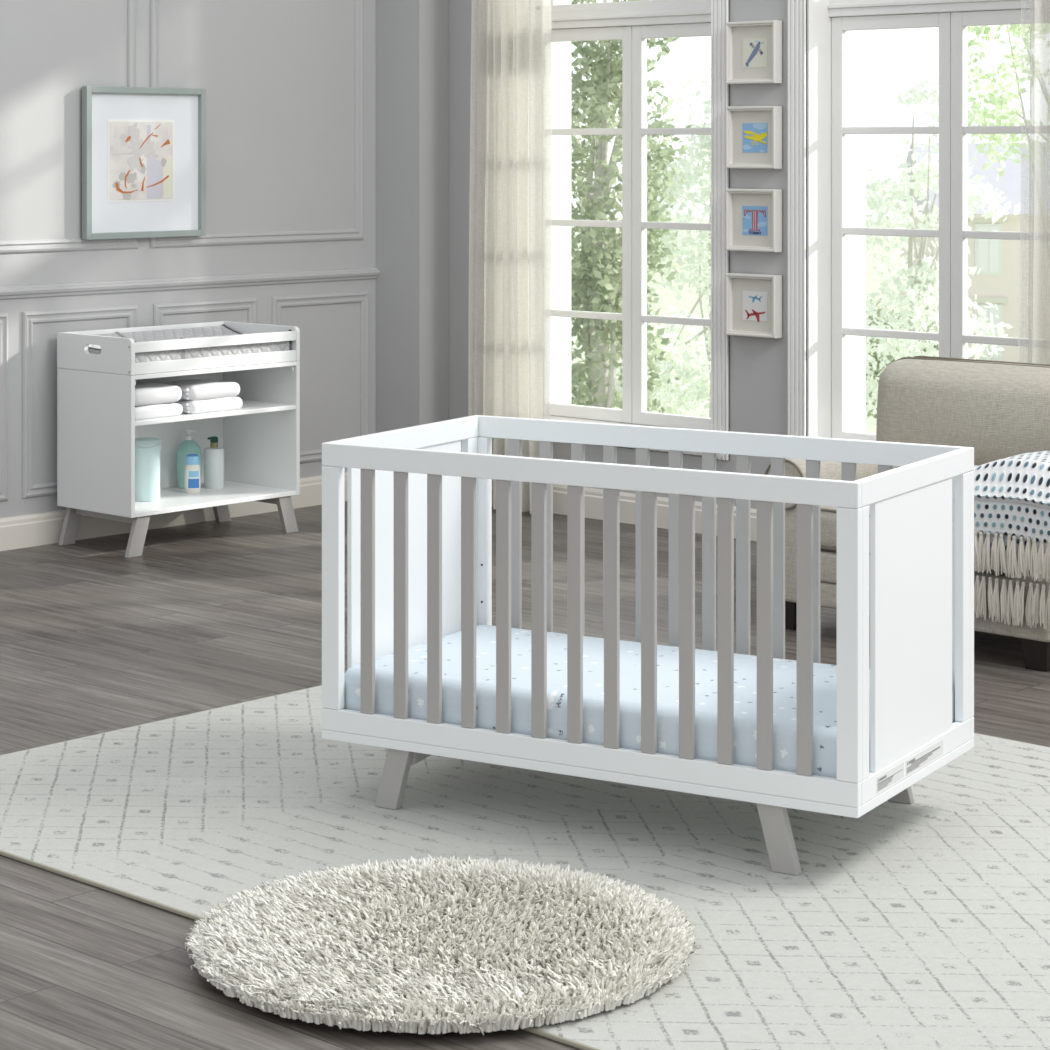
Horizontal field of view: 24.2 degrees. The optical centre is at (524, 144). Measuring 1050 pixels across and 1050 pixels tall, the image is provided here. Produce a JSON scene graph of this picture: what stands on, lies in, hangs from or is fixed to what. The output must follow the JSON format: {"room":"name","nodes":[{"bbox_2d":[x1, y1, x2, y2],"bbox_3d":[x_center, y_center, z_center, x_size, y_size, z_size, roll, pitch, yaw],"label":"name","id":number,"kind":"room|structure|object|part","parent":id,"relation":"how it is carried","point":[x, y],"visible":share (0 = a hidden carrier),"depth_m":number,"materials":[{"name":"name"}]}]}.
{"room":"children's room","nodes":[
{"label":"children's room","id":0,"kind":"room"},
{"bbox_2d":[0,0,375,517],"bbox_3d":[-2.908,-0.008,8.935,0.300,3.400,7.400,0,0,43],"label":"wall","id":1,"kind":"structure","parent":0,"point":[277,77],"depth_m":10.46,"materials":[{"name":"paint"}]},
{"bbox_2d":[0,313,7,501],"bbox_3d":[-2.228,1.031,9.436,0.014,0.740,0.580,0,0,43],"label":"trim","id":2,"kind":"structure","parent":1,"relation":"attached to","point":[3,316],"depth_m":9.63,"materials":[{"name":"paint"}]},
{"bbox_2d":[0,0,137,253],"bbox_3d":[-2.194,-0.539,9.473,0.014,1.937,1.760,0,0,43],"label":"trim","id":3,"kind":"structure","parent":1,"relation":"attached to","point":[50,245],"depth_m":9.99,"materials":[{"name":"paint"}]},
{"bbox_2d":[22,305,137,498],"bbox_3d":[-1.790,1.031,9.908,0.014,0.740,0.572,0,0,43],"label":"trim","id":4,"kind":"structure","parent":1,"relation":"attached to","point":[130,312],"depth_m":9.73,"materials":[{"name":"paint"}]},
{"bbox_2d":[82,86,205,239],"bbox_3d":[-1.566,0.074,10.118,0.034,0.620,0.620,0,0,43],"label":"framed painting","id":5,"kind":"object","parent":1,"relation":"attached to","point":[144,148],"visible":1,"depth_m":10.11,"materials":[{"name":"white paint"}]},
{"bbox_2d":[0,472,346,550],"bbox_3d":[-2.988,1.530,8.612,0.022,0.125,6.818,0,0,43],"label":"baseboard","id":6,"kind":"structure","parent":1,"relation":"attached to","point":[16,532],"depth_m":9.98,"materials":[{"name":"beige paint"}]},
{"bbox_2d":[0,267,379,298],"bbox_3d":[-2.987,0.582,8.611,0.026,0.051,6.818,0,0,43],"label":"trim","id":7,"kind":"structure","parent":1,"relation":"attached to","point":[156,284],"depth_m":10.28,"materials":[{"name":"paint"}]},
{"bbox_2d":[153,298,256,325],"bbox_3d":[-1.347,1.031,10.386,0.014,0.740,0.564,0,0,43],"label":"trim","id":8,"kind":"structure","parent":1,"relation":"attached to","point":[249,304],"depth_m":10.38,"materials":[{"name":"paint"}]},
{"bbox_2d":[150,0,362,247],"bbox_3d":[-1.138,-0.539,10.611,0.014,1.937,1.211,0,0,43],"label":"trim","id":9,"kind":"structure","parent":1,"relation":"attached to","point":[357,233],"depth_m":10.77,"materials":[{"name":"paint"}]},
{"bbox_2d":[272,291,368,462],"bbox_3d":[-0.899,1.031,10.868,0.014,0.740,0.577,0,0,43],"label":"trim","id":10,"kind":"structure","parent":1,"relation":"attached to","point":[362,297],"depth_m":11.01,"materials":[{"name":"paint"}]},
{"bbox_2d":[376,0,447,432],"bbox_3d":[-0.511,-0.058,11.088,0.285,3.300,0.182,0,0,43],"label":"wall","id":11,"kind":"structure","parent":0,"point":[412,35],"depth_m":11.01,"materials":[{"name":"paint"}]},
{"bbox_2d":[0,501,1049,1049],"bbox_3d":[-0.394,1.642,3.633,11.400,0.100,11.050,0,0,43],"label":"floor","id":12,"kind":"structure","parent":0,"point":[95,639],"depth_m":7.36,"materials":[{"name":"grey wood"}]},
{"bbox_2d":[57,321,299,557],"bbox_3d":[-1.394,1.170,9.922,0.474,0.844,0.877,0,0,43],"label":"table","id":13,"kind":"object","parent":12,"relation":"on","point":[98,429],"visible":0.91,"depth_m":9.77,"materials":[{"name":"white laminate"}]},
{"bbox_3d":[-1.811,1.515,9.785,0.025,0.154,0.109,0,0,43],"label":"leg","id":14,"kind":"part","parent":13,"relation":"part of","materials":[{"name":"grey paint"}]},
{"bbox_3d":[-1.683,1.164,9.611,0.474,0.548,0.018,0,0,43],"label":"panel","id":15,"kind":"part","parent":13,"relation":"part of","materials":[{"name":"white laminate"}]},
{"bbox_3d":[-1.499,1.515,9.496,0.025,0.154,0.109,0,0,43],"label":"leg","id":16,"kind":"part","parent":13,"relation":"part of","materials":[{"name":"grey paint"}]},
{"bbox_2d":[135,437,160,501],"bbox_3d":[-1.511,1.298,9.800,0.118,0.245,0.117,0,0,43],"label":"canister","id":17,"kind":"object","parent":13,"relation":"on","point":[147,449],"visible":0.89,"depth_m":9.76,"materials":[{"name":"teal plastic"}]},
{"bbox_3d":[-1.511,1.198,9.801,0.116,0.045,0.116,0,0,43],"label":"lid","id":18,"kind":"part","parent":17,"relation":"part of","materials":[{"name":"teal plastic"}]},
{"bbox_2d":[135,402,182,419],"bbox_3d":[-1.520,1.041,9.659,0.245,0.064,0.270,0,0,43],"label":"folded towel","id":19,"kind":"object","parent":13,"relation":"on","point":[164,409],"visible":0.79,"depth_m":9.58,"materials":[{"name":"white fabric"}]},
{"bbox_2d":[135,382,181,405],"bbox_3d":[-1.519,0.981,9.655,0.240,0.075,0.272,0,0,42],"label":"folded towel","id":20,"kind":"object","parent":19,"relation":"on","point":[145,393],"visible":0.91,"depth_m":9.59,"materials":[{"name":"white fabric"}]},
{"bbox_3d":[-1.564,1.163,10.080,0.010,0.513,0.832,0,0,43],"label":"panel","id":21,"kind":"part","parent":13,"relation":"part of","materials":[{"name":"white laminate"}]},
{"bbox_2d":[176,429,201,488],"bbox_3d":[-1.389,1.299,10.145,0.104,0.243,0.071,0,0,0],"label":"shampoo bottle","id":22,"kind":"object","parent":13,"relation":"on","point":[188,446],"visible":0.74,"depth_m":10.12,"materials":[{"name":"teal plastic"}]},
{"bbox_2d":[88,324,290,362],"bbox_3d":[-1.396,0.824,9.924,0.429,0.128,0.822,0,0,43],"label":"changing pad","id":23,"kind":"object","parent":13,"relation":"on","point":[212,331],"visible":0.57,"depth_m":9.93,"materials":[{"name":"grey fabric"}]},
{"bbox_2d":[184,454,200,492],"bbox_3d":[-1.356,1.341,10.001,0.067,0.158,0.042,0,0,0],"label":"lotion bottle","id":24,"kind":"object","parent":13,"relation":"on","point":[192,477],"visible":1,"depth_m":9.99,"materials":[{"name":"beige plastic"}]},
{"bbox_2d":[172,397,242,413],"bbox_3d":[-1.316,1.042,9.883,0.250,0.062,0.283,0,0,44],"label":"folded towel","id":25,"kind":"object","parent":13,"relation":"on","point":[225,403],"visible":0.52,"depth_m":9.78,"materials":[{"name":"white fabric"}]},
{"bbox_2d":[163,379,239,400],"bbox_3d":[-1.321,0.986,9.881,0.245,0.070,0.278,0,0,43],"label":"folded towel","id":26,"kind":"object","parent":25,"relation":"on","point":[192,389],"visible":0.65,"depth_m":9.80,"materials":[{"name":"white fabric"}]},
{"bbox_2d":[204,436,223,488],"bbox_3d":[-1.287,1.314,10.159,0.082,0.212,0.082,0,0,0],"label":"pump bottle","id":27,"kind":"object","parent":13,"relation":"on","point":[213,455],"visible":1,"depth_m":10.13,"materials":[{"name":"white plastic"}]},
{"bbox_3d":[-1.229,0.866,9.769,0.017,0.044,0.832,0,0,43],"label":"tray rail","id":28,"kind":"part","parent":13,"relation":"part of","materials":[{"name":"white laminate"}]},
{"bbox_3d":[-1.229,0.784,9.769,0.017,0.038,0.832,0,0,43],"label":"tray rail","id":29,"kind":"part","parent":13,"relation":"part of","materials":[{"name":"white laminate"}]},
{"bbox_3d":[-1.394,0.898,9.922,0.474,0.018,0.832,0,0,43],"label":"panel","id":30,"kind":"part","parent":13,"relation":"part of","materials":[{"name":"white laminate"}]},
{"bbox_2d":[135,399,295,425],"bbox_3d":[-1.391,1.077,9.919,0.458,0.017,0.832,0,0,43],"label":"shelf","id":31,"kind":"object","parent":13,"relation":"attached to","point":[280,407],"depth_m":9.94,"materials":[{"name":"white laminate"}]},
{"bbox_3d":[-1.394,1.429,9.922,0.474,0.018,0.832,0,0,43],"label":"panel","id":32,"kind":"part","parent":13,"relation":"part of","materials":[{"name":"white laminate"}]},
{"bbox_3d":[-1.288,1.515,10.348,0.025,0.154,0.109,0,0,43],"label":"leg","id":33,"kind":"part","parent":13,"relation":"part of","materials":[{"name":"grey paint"}]},
{"bbox_3d":[-1.105,1.164,10.234,0.474,0.548,0.018,0,0,43],"label":"panel","id":34,"kind":"part","parent":13,"relation":"part of","materials":[{"name":"white laminate"}]},
{"bbox_3d":[-0.977,1.515,10.059,0.025,0.154,0.109,0,0,43],"label":"leg","id":35,"kind":"part","parent":13,"relation":"part of","materials":[{"name":"grey paint"}]},
{"bbox_2d":[0,685,1049,1049],"bbox_3d":[0.282,1.587,5.800,3.164,0.010,2.433,0,0,43],"label":"area rug","id":36,"kind":"object","parent":12,"relation":"on","point":[923,924],"visible":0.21,"depth_m":5.47,"materials":[{"name":"beige carpet"}]},
{"bbox_2d":[184,854,696,1034],"bbox_3d":[-0.162,1.554,4.830,1.004,0.051,1.000,0,0,-43],"label":"round rug","id":37,"kind":"object","parent":36,"relation":"on","point":[438,945],"visible":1,"depth_m":4.73,"materials":[{"name":"beige carpet"}]},
{"bbox_2d":[322,415,973,874],"bbox_3d":[0.289,1.151,5.878,1.391,0.861,0.715,0,0,30],"label":"crib","id":38,"kind":"object","parent":36,"relation":"on","point":[419,506],"visible":0.87,"depth_m":5.64,"materials":[{"name":"white paint"}]},
{"bbox_3d":[-0.463,1.067,5.920,0.050,0.584,0.027,0,0,30],"label":"corner post","id":39,"kind":"part","parent":38,"relation":"part of","materials":[{"name":"white paint"}]},
{"bbox_3d":[-0.311,1.508,5.844,0.099,0.147,0.025,0,0,30],"label":"leg","id":40,"kind":"part","parent":38,"relation":"part of","materials":[{"name":"grey paint"}]},
{"bbox_3d":[-0.301,0.748,6.224,0.022,0.055,0.670,0,0,30],"label":"rail","id":41,"kind":"part","parent":38,"relation":"part of","materials":[{"name":"white paint"}]},
{"bbox_3d":[-0.301,1.067,6.227,0.013,0.585,0.509,0,0,30],"label":"panel","id":42,"kind":"part","parent":38,"relation":"part of","materials":[{"name":"white paint"}]},
{"bbox_3d":[-0.116,1.067,6.513,0.050,0.584,0.027,0,0,30],"label":"corner post","id":43,"kind":"part","parent":38,"relation":"part of","materials":[{"name":"white paint"}]},
{"bbox_3d":[0.114,0.748,5.580,1.390,0.055,0.022,0,0,30],"label":"rail","id":44,"kind":"part","parent":38,"relation":"part of","materials":[{"name":"white paint"}]},
{"bbox_3d":[0.114,1.386,5.580,1.390,0.052,0.022,0,0,30],"label":"rail","id":45,"kind":"part","parent":38,"relation":"part of","materials":[{"name":"white paint"}]},
{"bbox_2d":[343,625,954,777],"bbox_3d":[0.289,1.333,5.878,1.338,0.152,0.654,0,0,30],"label":"mattress","id":46,"kind":"object","parent":38,"relation":"on","point":[745,666],"visible":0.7,"depth_m":5.72,"materials":[{"name":"white fabric"}]},
{"bbox_3d":[0.464,0.748,6.177,1.390,0.055,0.022,0,0,30],"label":"rail","id":47,"kind":"part","parent":38,"relation":"part of","materials":[{"name":"white paint"}]},
{"bbox_3d":[0.552,1.508,5.339,0.099,0.147,0.025,0,0,30],"label":"leg","id":48,"kind":"part","parent":38,"relation":"part of","materials":[{"name":"grey paint"}]},
{"bbox_3d":[0.694,1.067,5.243,0.050,0.584,0.027,0,0,30],"label":"corner post","id":49,"kind":"part","parent":38,"relation":"part of","materials":[{"name":"white paint"}]},
{"bbox_3d":[0.888,1.508,5.913,0.099,0.147,0.025,0,0,30],"label":"leg","id":50,"kind":"part","parent":38,"relation":"part of","materials":[{"name":"grey paint"}]},
{"bbox_3d":[0.872,1.067,5.517,0.013,0.585,0.470,0,0,30],"label":"panel","id":51,"kind":"part","parent":38,"relation":"part of","materials":[{"name":"white paint"}]},
{"bbox_3d":[0.879,0.748,5.533,0.022,0.055,0.670,0,0,30],"label":"rail","id":52,"kind":"part","parent":38,"relation":"part of","materials":[{"name":"white paint"}]},
{"bbox_3d":[0.879,1.386,5.533,0.022,0.052,0.670,0,0,30],"label":"rail","id":53,"kind":"part","parent":38,"relation":"part of","materials":[{"name":"white paint"}]},
{"bbox_3d":[1.041,1.067,5.837,0.050,0.584,0.027,0,0,30],"label":"corner post","id":54,"kind":"part","parent":38,"relation":"part of","materials":[{"name":"white paint"}]},
{"bbox_3d":[0.464,1.386,6.177,1.390,0.052,0.022,0,0,30],"label":"rail","id":55,"kind":"part","parent":38,"relation":"part of","materials":[{"name":"white paint"}]},
{"bbox_2d":[765,356,1049,671],"bbox_3d":[1.522,1.164,8.093,1.082,0.857,1.006,0,0,43],"label":"sofa","id":56,"kind":"object","parent":12,"relation":"on","point":[999,409],"visible":0.33,"depth_m":8.12,"materials":[{"name":"fabric"}]},
{"bbox_3d":[0.880,1.542,8.092,0.095,0.100,0.095,0,0,43],"label":"leg","id":57,"kind":"part","parent":56,"relation":"part of","materials":[{"name":"brown wood"}]},
{"bbox_3d":[1.189,1.316,8.410,0.140,0.368,0.995,0,0,43],"label":"arm","id":58,"kind":"part","parent":56,"relation":"part of","materials":[{"name":"fabric"}]},
{"bbox_2d":[820,505,1000,573],"bbox_3d":[1.450,1.242,8.015,0.784,0.205,0.779,0,0,43],"label":"seat cushion","id":59,"kind":"object","parent":56,"relation":"on","point":[828,514],"depth_m":7.92,"materials":[{"name":"fabric"}]},
{"bbox_2d":[876,359,1049,465],"bbox_3d":[1.645,0.920,8.225,1.041,0.365,0.303,0,0,43],"label":"cushion","id":60,"kind":"object","parent":56,"relation":"on","point":[999,409],"depth_m":8.20,"materials":[{"name":"fabric"}]},
{"bbox_2d":[973,451,1049,630],"bbox_3d":[1.575,1.204,7.591,0.723,0.502,0.443,0,0,43],"label":"throw blanket","id":61,"kind":"object","parent":56,"relation":"on","point":[1012,494],"visible":0.44,"depth_m":7.42,"materials":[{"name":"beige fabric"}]},
{"bbox_3d":[1.863,1.316,7.784,0.140,0.368,0.995,0,0,43],"label":"arm","id":62,"kind":"part","parent":56,"relation":"part of","materials":[{"name":"fabric"}]},
{"bbox_3d":[1.569,1.542,7.453,0.095,0.100,0.095,0,0,43],"label":"leg","id":63,"kind":"part","parent":56,"relation":"part of","materials":[{"name":"brown wood"}]},
{"bbox_2d":[448,0,787,508],"bbox_3d":[3.064,-0.008,8.166,9.500,3.400,0.400,0,0,43],"label":"wall","id":64,"kind":"structure","parent":0,"point":[758,365],"depth_m":9.95,"materials":[{"name":"paint"}]},
{"bbox_2d":[550,0,729,459],"bbox_3d":[0.479,-0.108,10.542,1.302,2.780,0.455,0,0,43],"label":"window","id":65,"kind":"structure","parent":64,"relation":"in","point":[633,23],"depth_m":10.51,"materials":[{"name":"white paint"}]},
{"bbox_2d":[468,0,551,513],"bbox_3d":[-0.064,0.091,10.632,0.482,2.978,0.119,0,0,43],"label":"curtain","id":66,"kind":"object","parent":65,"relation":"hanging from","point":[510,182],"visible":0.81,"depth_m":10.59,"materials":[{"name":"beige fabric"}]},
{"bbox_3d":[0.265,0.344,10.724,0.558,1.704,0.040,0,0,43],"label":"sash","id":67,"kind":"part","parent":65,"relation":"part of","materials":[{"name":"white paint"}]},
{"bbox_3d":[0.471,-0.995,10.533,1.122,0.803,0.040,0,0,43],"label":"transom sash","id":68,"kind":"part","parent":65,"relation":"part of","materials":[{"name":"white paint"}]},
{"bbox_3d":[0.404,1.236,10.462,1.296,0.076,0.235,0,0,43],"label":"sill","id":69,"kind":"part","parent":65,"relation":"part of","materials":[{"name":"white paint"}]},
{"bbox_3d":[0.676,0.344,10.342,0.558,1.704,0.040,0,0,43],"label":"sash","id":70,"kind":"part","parent":65,"relation":"part of","materials":[{"name":"white paint"}]},
{"bbox_3d":[0.348,-0.108,10.401,1.302,2.780,0.020,0,0,43],"label":"casing","id":71,"kind":"part","parent":65,"relation":"part of","materials":[{"name":"white paint"}]},
{"bbox_2d":[553,484,756,540],"bbox_3d":[2.859,1.530,7.945,9.500,0.125,0.204,0,0,43],"label":"baseboard","id":72,"kind":"structure","parent":64,"relation":"attached to","point":[593,497],"depth_m":10.31,"materials":[{"name":"beige paint"}]},
{"bbox_2d":[726,273,781,337],"bbox_3d":[0.917,0.645,9.847,0.250,0.250,0.050,0,0,43],"label":"picture frame","id":73,"kind":"object","parent":64,"relation":"attached to","point":[753,301],"visible":1,"depth_m":9.84,"materials":[{"name":"white paint"}]},
{"bbox_2d":[743,291,766,321],"bbox_3d":[0.922,0.650,9.839,0.124,0.122,0.003,0,0,43],"label":"print","id":74,"kind":"object","parent":73,"relation":"attached to","point":[754,302],"depth_m":9.84,"materials":[{"name":"white paper"}]},
{"bbox_2d":[726,20,781,83],"bbox_3d":[0.917,-0.369,9.847,0.250,0.250,0.050,0,0,43],"label":"picture frame","id":75,"kind":"object","parent":64,"relation":"attached to","point":[753,48],"visible":1,"depth_m":9.84,"materials":[{"name":"white paint"}]},
{"bbox_2d":[743,38,766,67],"bbox_3d":[0.923,-0.367,9.840,0.124,0.117,0.002,0,0,43],"label":"print","id":76,"kind":"object","parent":75,"relation":"attached to","point":[754,49],"depth_m":9.84,"materials":[{"name":"white paper"}]},
{"bbox_2d":[726,106,781,168],"bbox_3d":[0.917,-0.029,9.847,0.250,0.250,0.050,0,0,43],"label":"picture frame","id":77,"kind":"object","parent":64,"relation":"attached to","point":[753,133],"visible":1,"depth_m":9.84,"materials":[{"name":"white paint"}]},
{"bbox_2d":[743,123,766,151],"bbox_3d":[0.923,-0.029,9.840,0.124,0.120,0.002,0,0,43],"label":"print","id":78,"kind":"object","parent":77,"relation":"attached to","point":[754,134],"depth_m":9.84,"materials":[{"name":"blue paper"}]},
{"bbox_2d":[726,188,781,251],"bbox_3d":[0.917,0.303,9.847,0.250,0.250,0.050,0,0,43],"label":"picture frame","id":79,"kind":"object","parent":64,"relation":"attached to","point":[753,216],"visible":1,"depth_m":9.84,"materials":[{"name":"white paint"}]},
{"bbox_2d":[743,206,766,235],"bbox_3d":[0.923,0.305,9.840,0.124,0.117,0.002,0,0,43],"label":"print","id":80,"kind":"object","parent":79,"relation":"attached to","point":[754,217],"depth_m":9.84,"materials":[{"name":"blue paper"}]},
{"bbox_2d":[788,0,1031,440],"bbox_3d":[1.656,-0.108,9.450,1.302,2.780,0.455,0,0,43],"label":"window","id":81,"kind":"structure","parent":64,"relation":"in","point":[827,129],"depth_m":9.72,"materials":[{"name":"white paint"}]},
{"bbox_3d":[1.525,-0.108,9.309,1.302,2.780,0.020,0,0,43],"label":"casing","id":82,"kind":"part","parent":81,"relation":"part of","materials":[{"name":"white paint"}]},
{"bbox_3d":[1.442,0.344,9.631,0.558,1.704,0.040,0,0,43],"label":"sash","id":83,"kind":"part","parent":81,"relation":"part of","materials":[{"name":"white paint"}]},
{"bbox_3d":[1.853,0.344,9.250,0.558,1.704,0.040,0,0,43],"label":"sash","id":84,"kind":"part","parent":81,"relation":"part of","materials":[{"name":"clear glass"}]},
{"bbox_2d":[1019,0,1049,364],"bbox_3d":[2.062,0.091,8.654,0.749,2.978,0.093,0,0,43],"label":"curtain","id":85,"kind":"object","parent":81,"relation":"hanging from","point":[1038,335],"visible":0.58,"depth_m":8.84,"materials":[{"name":"beige fabric"}]},
{"label":"outside","id":86,"kind":"structure","parent":0,"visible":0},
{"bbox_2d":[571,217,899,433],"bbox_3d":[49.929,7.742,95.034,280.000,0.300,188.500,0,0,43],"label":"ground","id":87,"kind":"structure","parent":86,"point":[667,297],"depth_m":121.81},
{"bbox_2d":[571,110,588,363],"bbox_3d":[-0.356,3.022,51.992,4.337,9.147,4.232,0,0,14],"label":"tree","id":88,"kind":"object","parent":87,"relation":"on","point":[573,338],"visible":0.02,"depth_m":51.50,"materials":[{"name":"green plant"}]},
{"bbox_2d":[571,0,691,412],"bbox_3d":[0.773,2.684,25.146,1.862,9.824,2.134,0,0,8],"label":"tree","id":89,"kind":"object","parent":87,"relation":"on","point":[592,272],"visible":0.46,"depth_m":24.80,"materials":[{"name":"green plant"}]},
{"bbox_2d":[609,62,710,417],"bbox_3d":[3.338,2.755,45.999,3.722,9.679,5.287,0,0,-29],"label":"tree","id":90,"kind":"object","parent":87,"relation":"on","point":[687,256],"visible":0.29,"depth_m":46.00,"materials":[{"name":"green plant"}]},
{"bbox_2d":[866,297,986,418],"bbox_3d":[8.462,5.544,58.419,4.099,4.107,5.487,0,0,-17],"label":"tree","id":91,"kind":"object","parent":87,"relation":"on","point":[889,357],"visible":0.03,"depth_m":57.17,"materials":[{"name":"green plant"}]},
{"bbox_2d":[866,67,1020,425],"bbox_3d":[6.385,3.114,39.877,3.119,8.960,3.086,0,0,-23],"label":"tree","id":92,"kind":"object","parent":87,"relation":"on","point":[918,281],"visible":0.58,"depth_m":39.55,"materials":[{"name":"green plant"}]},
{"bbox_2d":[894,143,1030,362],"bbox_3d":[17.340,3.767,79.500,9.680,7.650,7.700,0,0,0],"label":"house","id":93,"kind":"structure","parent":87,"relation":"on","point":[1000,261],"depth_m":76.00,"materials":[{"name":"beige brick"}]},
{"bbox_3d":[14.350,5.817,75.935,0.640,1.550,0.030,0,0,0],"label":"pane","id":94,"kind":"part","parent":93,"relation":"part of","materials":[{"name":"clear glass"}]},
{"bbox_3d":[14.350,3.242,75.935,0.640,1.400,0.030,0,0,0],"label":"pane","id":95,"kind":"part","parent":93,"relation":"part of","materials":[{"name":"clear glass"}]},
{"bbox_2d":[968,24,1031,180],"bbox_3d":[4.936,2.737,19.197,3.338,9.713,2.030,0,0,3],"label":"tree","id":96,"kind":"object","parent":87,"relation":"on","point":[1002,99],"visible":0.63,"depth_m":19.45,"materials":[{"name":"green plant"}]}
]}

